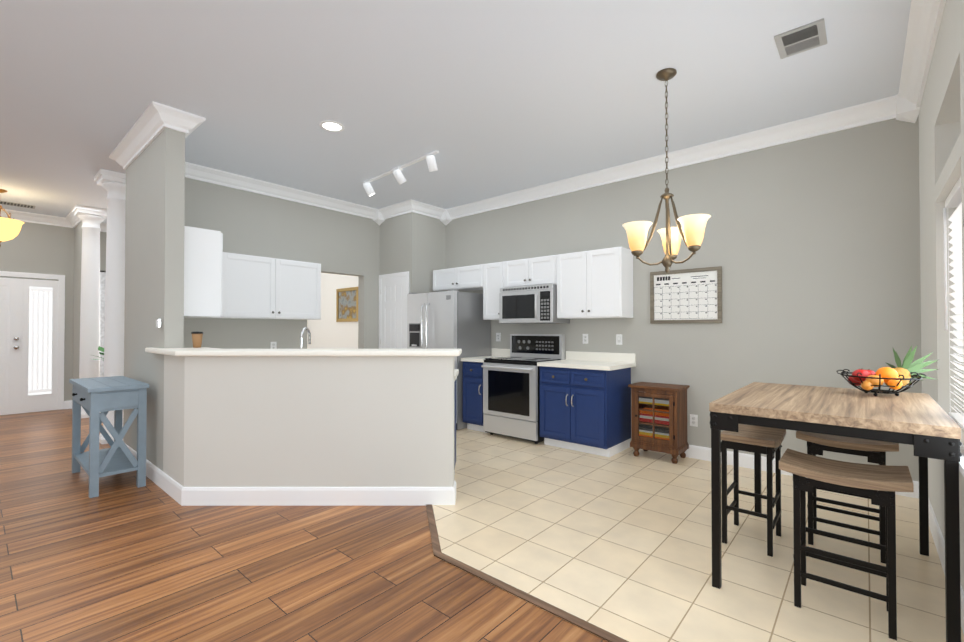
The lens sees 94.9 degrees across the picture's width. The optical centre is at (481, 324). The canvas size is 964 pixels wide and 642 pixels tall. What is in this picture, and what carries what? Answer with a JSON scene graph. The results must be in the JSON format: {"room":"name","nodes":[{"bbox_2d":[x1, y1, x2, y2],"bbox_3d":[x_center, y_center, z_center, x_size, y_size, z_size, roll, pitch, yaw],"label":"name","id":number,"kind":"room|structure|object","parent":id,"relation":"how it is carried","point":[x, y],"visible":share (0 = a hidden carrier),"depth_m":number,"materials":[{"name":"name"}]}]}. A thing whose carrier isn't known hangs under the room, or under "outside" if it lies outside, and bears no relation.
{"room":"kitchen","nodes":[
{"label":"kitchen","id":0,"kind":"room"},
{"bbox_2d":[0,222,106,413],"bbox_3d":[-6.991,-0.170,6.840,0.150,3.050,8.200,-1,-1,41],"label":"wall","id":1,"kind":"structure","parent":0,"point":[38,248],"depth_m":6.98,"materials":[{"name":"paint"}]},
{"bbox_2d":[0,209,63,226],"bbox_3d":[-8.034,-1.643,5.452,0.115,0.134,4.470,-1,-1,41],"label":"crown molding","id":2,"kind":"structure","parent":1,"relation":"attached to","point":[22,216],"depth_m":6.79,"materials":[{"name":"white wood"}]},
{"bbox_2d":[0,271,64,414],"bbox_3d":[-7.136,0.279,6.491,0.078,2.135,1.480,-1,-1,41],"label":"front door","id":3,"kind":"structure","parent":1,"relation":"in","point":[32,323],"depth_m":6.78,"materials":[{"name":"white wood"}]},
{"bbox_2d":[100,224,106,231],"bbox_3d":[-5.383,-1.608,8.507,0.115,0.134,3.340,-1,-1,41],"label":"crown molding","id":4,"kind":"structure","parent":1,"relation":"attached to","point":[104,229],"depth_m":7.42,"materials":[{"name":"white wood"}]},
{"bbox_2d":[73,221,81,378],"bbox_3d":[-6.234,-0.169,6.925,0.879,3.050,0.140,-1,-1,41],"label":"wall","id":5,"kind":"structure","parent":0,"point":[77,284],"depth_m":6.92,"materials":[{"name":"paint"}]},
{"bbox_2d":[64,211,81,227],"bbox_3d":[-6.219,-1.628,6.781,0.875,0.134,0.145,-1,-1,41],"label":"crown molding","id":6,"kind":"structure","parent":5,"relation":"attached to","point":[71,221],"depth_m":6.96,"materials":[{"name":"white wood"}]},
{"bbox_2d":[94,346,103,360],"bbox_3d":[-5.239,0.814,6.326,0.700,1.070,0.602,-1,-1,41],"label":"plant","id":7,"kind":"object","parent":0,"point":[101,349],"depth_m":6.32,"materials":[{"name":"green plant"}]},
{"bbox_2d":[123,128,184,470],"bbox_3d":[-3.066,-0.202,4.101,1.430,3.050,0.135,-1,-1,41],"label":"wall","id":8,"kind":"structure","parent":0,"point":[154,228],"depth_m":3.78,"materials":[{"name":"paint"}]},
{"bbox_2d":[109,101,175,167],"bbox_3d":[-3.088,-1.660,3.988,1.525,0.134,0.140,-1,-1,41],"label":"crown molding","id":9,"kind":"structure","parent":8,"relation":"attached to","point":[153,122],"depth_m":3.81,"materials":[{"name":"white wood"}]},
{"bbox_2d":[156,319,161,327],"bbox_3d":[-2.640,-0.007,3.616,0.045,0.070,0.032,-1,-1,41],"label":"light switch","id":10,"kind":"structure","parent":8,"relation":"attached to","point":[158,323],"depth_m":3.60,"materials":[{"name":"white plastic"}]},
{"bbox_2d":[176,111,205,137],"bbox_3d":[-2.826,-1.659,4.061,1.225,0.134,0.135,-1,-1,41],"label":"crown molding","id":11,"kind":"structure","parent":8,"relation":"attached to","point":[187,122],"depth_m":3.66,"materials":[{"name":"white wood"}]},
{"bbox_2d":[184,177,379,348],"bbox_3d":[-2.542,-0.184,5.635,0.150,3.050,2.868,-1,-1,41],"label":"wall","id":12,"kind":"structure","parent":0,"point":[261,225],"depth_m":5.55,"materials":[{"name":"paint"}]},
{"bbox_2d":[184,226,222,317],"bbox_3d":[-2.760,-0.456,4.181,0.770,0.780,0.378,-1,-1,41],"label":"upper cabinet","id":13,"kind":"object","parent":12,"relation":"attached to","point":[203,261],"depth_m":3.92,"materials":[{"name":"white wood"}]},
{"bbox_2d":[205,252,320,319],"bbox_3d":[-2.604,-0.419,5.176,0.358,0.710,1.410,-1,-1,41],"label":"upper cabinet","id":14,"kind":"object","parent":12,"relation":"attached to","point":[256,287],"visible":0.65,"depth_m":5.13,"materials":[{"name":"white wood"}]},
{"bbox_2d":[270,342,276,348],"bbox_3d":[-2.576,0.274,5.468,0.008,0.116,0.072,-1,-1,41],"label":"outlet","id":15,"kind":"object","parent":12,"relation":"attached to","point":[273,345],"visible":0.9,"depth_m":5.46,"materials":[{"name":"white plastic"}]},
{"bbox_2d":[185,162,375,218],"bbox_3d":[-2.441,-1.642,5.565,0.115,0.134,2.870,-1,-1,41],"label":"crown molding","id":16,"kind":"structure","parent":12,"relation":"attached to","point":[192,171],"depth_m":5.42,"materials":[{"name":"white wood"}]},
{"bbox_2d":[0,409,607,641],"bbox_3d":[-3.138,1.366,3.480,10.650,0.100,8.800,-1,-1,41],"label":"floor","id":17,"kind":"structure","parent":0,"point":[122,557],"depth_m":2.33,"materials":[{"name":"brown wood"}]},
{"bbox_2d":[72,204,106,417],"bbox_3d":[-5.781,-0.173,6.532,0.380,3.049,0.380,-1,-1,41],"label":"column","id":18,"kind":"structure","parent":17,"relation":"on","point":[92,218],"depth_m":6.45,"materials":[{"name":"white"}]},
{"bbox_2d":[69,376,148,497],"bbox_3d":[-3.206,0.904,3.773,0.970,0.831,0.389,-1,-1,41],"label":"side table","id":19,"kind":"object","parent":17,"relation":"on","point":[96,396],"visible":1,"depth_m":3.56,"materials":[{"name":"blue paint"}]},
{"bbox_2d":[94,169,125,443],"bbox_3d":[-4.229,-0.189,5.133,0.380,3.049,0.380,-1,-1,41],"label":"column","id":20,"kind":"structure","parent":17,"relation":"on","point":[112,184],"depth_m":5.04,"materials":[{"name":"white"}]},
{"bbox_2d":[426,504,628,641],"bbox_3d":[0.487,1.296,2.160,2.742,0.007,0.495,-1,-1,41],"label":"trim strip","id":21,"kind":"object","parent":17,"relation":"on","point":[569,617],"visible":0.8,"depth_m":2.15,"materials":[{"name":"brown wood"}]},
{"bbox_2d":[163,355,453,486],"bbox_3d":[-1.355,0.776,3.435,2.007,1.080,1.388,-1,-1,41],"label":"wall","id":22,"kind":"structure","parent":0,"point":[308,421],"depth_m":3.23,"materials":[{"name":"paint"}]},
{"bbox_2d":[145,347,461,355],"bbox_3d":[-1.411,0.215,3.550,2.385,0.040,1.609,-1,-1,41],"label":"bar","id":23,"kind":"object","parent":22,"relation":"on","point":[204,351],"visible":1,"depth_m":3.17,"materials":[{"name":"white stone"}]},
{"bbox_2d":[191,331,202,347],"bbox_3d":[-2.360,0.127,3.667,0.086,0.134,0.086,-1,-1,41],"label":"cup","id":24,"kind":"object","parent":23,"relation":"on","point":[197,336],"visible":1,"depth_m":3.64,"materials":[{"name":"brown"}]},
{"bbox_2d":[61,400,963,632],"bbox_3d":[-3.157,1.251,3.498,10.000,0.130,8.200,-1,-1,41],"label":"baseboard","id":25,"kind":"structure","parent":22,"relation":"attached to","point":[180,494],"depth_m":3.20,"materials":[{"name":"white wood"}]},
{"bbox_2d":[380,212,445,292],"bbox_3d":[-1.102,-0.171,6.723,0.900,3.050,0.659,-1,-1,41],"label":"wall","id":26,"kind":"structure","parent":0,"point":[413,244],"depth_m":6.40,"materials":[{"name":"paint"}]},
{"bbox_2d":[379,271,408,348],"bbox_3d":[-1.306,0.303,6.406,0.690,2.085,0.074,-1,-1,41],"label":"pantry door","id":27,"kind":"structure","parent":26,"relation":"in","point":[393,290],"depth_m":6.43,"materials":[{"name":"white wood"}]},
{"bbox_2d":[413,202,443,218],"bbox_3d":[-0.754,-1.633,6.365,0.115,0.134,0.510,-1,-1,41],"label":"crown molding","id":28,"kind":"structure","parent":26,"relation":"attached to","point":[425,209],"depth_m":6.38,"materials":[{"name":"white wood"}]},
{"bbox_2d":[373,94,919,225],"bbox_3d":[0.840,-1.609,4.972,5.850,0.214,0.786,-1,-1,41],"label":"crown molding","id":29,"kind":"structure","parent":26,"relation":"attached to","point":[888,108],"depth_m":4.29,"materials":[{"name":"white wood"}]},
{"bbox_2d":[0,0,910,222],"bbox_3d":[-3.138,-1.784,3.517,10.650,0.100,8.800,-1,-1,41],"label":"ceiling","id":30,"kind":"structure","parent":0,"point":[486,99],"depth_m":3.19,"materials":[{"name":"white paint"}]},
{"bbox_2d":[0,189,23,246],"bbox_3d":[-6.139,-1.334,5.614,0.450,0.749,0.467,-1,-1,41],"label":"pendant light","id":31,"kind":"object","parent":30,"relation":"hanging from","point":[10,228],"visible":1,"depth_m":5.60,"materials":[{"name":"yellow glass"}]},
{"bbox_2d":[0,200,35,208],"bbox_3d":[-6.599,-1.695,6.279,0.200,0.010,0.360,-1,-1,41],"label":"ceiling vent","id":32,"kind":"object","parent":30,"relation":"in","point":[17,204],"visible":1,"depth_m":6.25,"materials":[{"name":"grey metal"}]},
{"bbox_2d":[319,120,344,131],"bbox_3d":[-1.309,-1.725,3.862,0.210,0.007,0.210,-1,-1,41],"label":"recessed light","id":33,"kind":"object","parent":30,"relation":"in","point":[331,126],"visible":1,"depth_m":3.86,"materials":[{"name":"white"}]},
{"bbox_2d":[363,150,438,196],"bbox_3d":[-0.926,-1.624,4.882,1.382,0.185,0.151,-1,-1,44],"label":"track light","id":34,"kind":"object","parent":30,"relation":"attached to","point":[400,177],"visible":1,"depth_m":4.81,"materials":[{"name":"white metal"}]},
{"bbox_2d":[622,68,710,272],"bbox_3d":[1.314,-1.046,3.074,0.550,1.384,0.534,-1,-1,41],"label":"chandelier","id":35,"kind":"object","parent":30,"relation":"hanging from","point":[692,229],"visible":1,"depth_m":3.02,"materials":[{"name":"beige glass"}]},
{"bbox_2d":[774,18,826,58],"bbox_3d":[1.949,-1.736,2.704,0.240,0.012,0.280,-1,-1,41],"label":"air vent","id":36,"kind":"object","parent":30,"relation":"attached to","point":[809,36],"visible":0.98,"depth_m":2.69,"materials":[{"name":"grey metal"}]},
{"bbox_2d":[307,115,921,480],"bbox_3d":[-0.479,-0.172,6.716,10.150,3.050,0.154,-1,-1,41],"label":"wall","id":37,"kind":"structure","parent":0,"point":[811,246],"depth_m":4.00,"materials":[{"name":"paint"}]},
{"bbox_2d":[336,287,357,321],"bbox_3d":[-2.548,-0.367,8.385,0.740,0.640,0.033,-1,-1,41],"label":"framed picture","id":38,"kind":"object","parent":37,"relation":"attached to","point":[346,304],"visible":0.88,"depth_m":8.38,"materials":[{"name":"gold metal"}]},
{"bbox_2d":[496,333,500,340],"bbox_3d":[0.221,0.175,6.001,0.072,0.116,0.008,-1,-1,41],"label":"electrical outlet","id":39,"kind":"object","parent":37,"relation":"attached to","point":[498,336],"visible":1,"depth_m":5.99,"materials":[{"name":"white plastic"}]},
{"bbox_2d":[433,247,632,319],"bbox_3d":[0.446,-0.425,5.580,2.840,0.730,0.358,-1,-1,41],"label":"upper cabinet","id":40,"kind":"object","parent":37,"relation":"attached to","point":[592,284],"visible":0.92,"depth_m":4.95,"materials":[{"name":"white wood"}]},
{"bbox_2d":[499,284,569,323],"bbox_3d":[0.614,-0.227,5.361,0.756,0.440,0.462,-1,-1,41],"label":"over-the-range microwave","id":41,"kind":"object","parent":40,"relation":"attached to","point":[536,304],"visible":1,"depth_m":5.19,"materials":[{"name":"silver metal"}]},
{"bbox_2d":[582,334,587,343],"bbox_3d":[1.203,0.169,5.149,0.072,0.116,0.008,-1,-1,41],"label":"electrical outlet","id":42,"kind":"object","parent":37,"relation":"attached to","point":[585,338],"visible":1,"depth_m":5.14,"materials":[{"name":"white plastic"}]},
{"bbox_2d":[616,334,621,344],"bbox_3d":[1.512,0.169,4.879,0.072,0.116,0.010,-1,-1,41],"label":"light switch","id":43,"kind":"object","parent":37,"relation":"attached to","point":[618,339],"visible":1,"depth_m":4.88,"materials":[{"name":"white plastic"}]},
{"bbox_2d":[650,266,721,323],"bbox_3d":[2.026,-0.278,4.427,0.675,0.540,0.025,-1,-1,41],"label":"calendar","id":44,"kind":"object","parent":37,"relation":"attached to","point":[694,295],"visible":0.98,"depth_m":4.41,"materials":[{"name":"white paper"}]},
{"bbox_2d":[690,414,697,426],"bbox_3d":[2.091,0.951,4.370,0.072,0.116,0.008,-1,-1,41],"label":"electrical outlet","id":45,"kind":"object","parent":37,"relation":"attached to","point":[693,420],"visible":1,"depth_m":4.37,"materials":[{"name":"white plastic"}]},
{"bbox_2d":[426,428,963,641],"bbox_3d":[-0.059,1.319,3.901,5.950,0.004,3.630,-1,-1,41],"label":"floor","id":46,"kind":"structure","parent":0,"point":[619,544],"depth_m":2.54,"materials":[{"name":"beige tile"}]},
{"bbox_2d":[407,289,490,429],"bbox_3d":[-0.478,0.451,6.046,0.900,1.766,0.793,-1,-1,41],"label":"fridge","id":47,"kind":"object","parent":46,"relation":"on","point":[451,319],"visible":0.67,"depth_m":5.74,"materials":[{"name":"silver metal"}]},
{"bbox_2d":[454,381,455,474],"bbox_3d":[-1.149,0.881,3.664,1.781,0.875,1.662,-1,-1,41],"label":"base cabinet","id":48,"kind":"object","parent":46,"relation":"on","point":[454,381],"depth_m":3.77,"materials":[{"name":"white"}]},
{"bbox_2d":[454,369,458,380],"bbox_3d":[-1.150,0.423,3.686,1.834,0.040,1.712,-1,-1,41],"label":"countertop","id":49,"kind":"structure","parent":48,"relation":"on","point":[456,371],"depth_m":3.70,"materials":[{"name":"white stone"}]},
{"bbox_2d":[300,327,310,348],"bbox_3d":[-1.480,0.208,3.662,0.152,0.372,0.205,-1,-1,41],"label":"faucet","id":50,"kind":"object","parent":49,"relation":"on","point":[301,336],"visible":0.54,"depth_m":3.64,"materials":[{"name":"silver metal"}]},
{"bbox_2d":[461,348,509,432],"bbox_3d":[0.071,0.834,5.695,0.372,1.015,0.655,-1,-1,41],"label":"base cabinet","id":51,"kind":"object","parent":46,"relation":"on","point":[473,413],"visible":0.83,"depth_m":5.50,"materials":[{"name":"blue wood"}]},
{"bbox_2d":[481,334,564,443],"bbox_3d":[0.479,0.730,5.288,0.765,1.215,0.679,-1,-1,41],"label":"range","id":52,"kind":"object","parent":46,"relation":"on","point":[511,395],"visible":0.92,"depth_m":5.13,"materials":[{"name":"silver metal"}]},
{"bbox_2d":[537,351,635,456],"bbox_3d":[1.121,0.824,4.784,0.845,1.015,0.655,-1,-1,41],"label":"base cabinet","id":53,"kind":"object","parent":46,"relation":"on","point":[585,402],"visible":1,"depth_m":4.58,"materials":[{"name":"blue wood"}]},
{"bbox_2d":[628,382,689,463],"bbox_3d":[1.764,0.967,4.412,0.484,0.720,0.339,-1,-1,41],"label":"storage cabinet","id":54,"kind":"object","parent":46,"relation":"on","point":[658,417],"visible":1,"depth_m":4.30,"materials":[{"name":"brown wood"}]},
{"bbox_2d":[721,424,785,556],"bbox_3d":[1.640,0.976,2.690,0.300,0.662,0.450,-1,-1,41],"label":"stool","id":55,"kind":"object","parent":46,"relation":"on","point":[753,438],"visible":0.94,"depth_m":2.63,"materials":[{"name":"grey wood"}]},
{"bbox_2d":[709,382,961,641],"bbox_3d":[1.832,0.848,2.352,0.864,0.910,1.169,-1,-1,41],"label":"table","id":56,"kind":"object","parent":46,"relation":"on","point":[926,426],"visible":0.96,"depth_m":2.02,"materials":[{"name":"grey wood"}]},
{"bbox_2d":[837,346,937,395],"bbox_3d":[2.280,0.254,2.487,0.442,0.278,0.549,-1,-1,41],"label":"fruit basket","id":57,"kind":"object","parent":56,"relation":"on","point":[898,377],"visible":1,"depth_m":2.42,"materials":[{"name":"food"}]},
{"bbox_2d":[779,448,913,640],"bbox_3d":[1.648,0.968,2.021,0.450,0.662,0.300,-1,-1,41],"label":"stool","id":58,"kind":"object","parent":46,"relation":"on","point":[808,471],"visible":1,"depth_m":1.97,"materials":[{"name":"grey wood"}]},
{"bbox_2d":[796,431,898,563],"bbox_3d":[2.145,0.975,2.609,0.450,0.662,0.300,-1,-1,41],"label":"stool","id":59,"kind":"object","parent":46,"relation":"on","point":[873,451],"visible":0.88,"depth_m":2.54,"materials":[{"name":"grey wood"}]},
{"bbox_2d":[919,0,963,590],"bbox_3d":[0.783,-0.247,0.197,0.300,3.050,8.350,-1,-1,41],"label":"wall","id":60,"kind":"structure","parent":0,"point":[941,141],"depth_m":2.57,"materials":[{"name":"grey paint"}]},
{"bbox_2d":[896,0,945,106],"bbox_3d":[0.616,-1.702,0.339,0.115,0.134,8.080,-1,-1,41],"label":"crown molding","id":61,"kind":"structure","parent":60,"relation":"attached to","point":[925,16],"depth_m":2.66,"materials":[{"name":"white wood"}]},
{"bbox_2d":[943,176,963,429],"bbox_3d":[2.402,-0.100,2.200,0.076,1.234,0.908,-1,-1,41],"label":"window blinds","id":62,"kind":"object","parent":60,"relation":"attached to","point":[953,200],"visible":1,"depth_m":2.42,"materials":[{"name":"white plastic"}]},
{"bbox_2d":[959,441,963,476],"bbox_3d":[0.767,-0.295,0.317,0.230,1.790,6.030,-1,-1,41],"label":"window sill","id":63,"kind":"structure","parent":60,"relation":"attached to","point":[961,466],"depth_m":1.67,"materials":[{"name":"white"}]},
{"bbox_3d":[-6.001,0.031,7.832,0.038,1.710,1.340,-1,-1,41],"label":"dining room window","id":64,"kind":"structure","parent":0,"visible":0},
{"bbox_2d":[100,270,105,376],"bbox_3d":[-5.941,0.210,7.779,0.058,2.192,1.700,-1,-1,41],"label":"curtain","id":65,"kind":"object","parent":64,"relation":"hanging from","point":[102,300],"visible":0.04,"depth_m":7.37,"materials":[{"name":"white fabric"}]}
]}

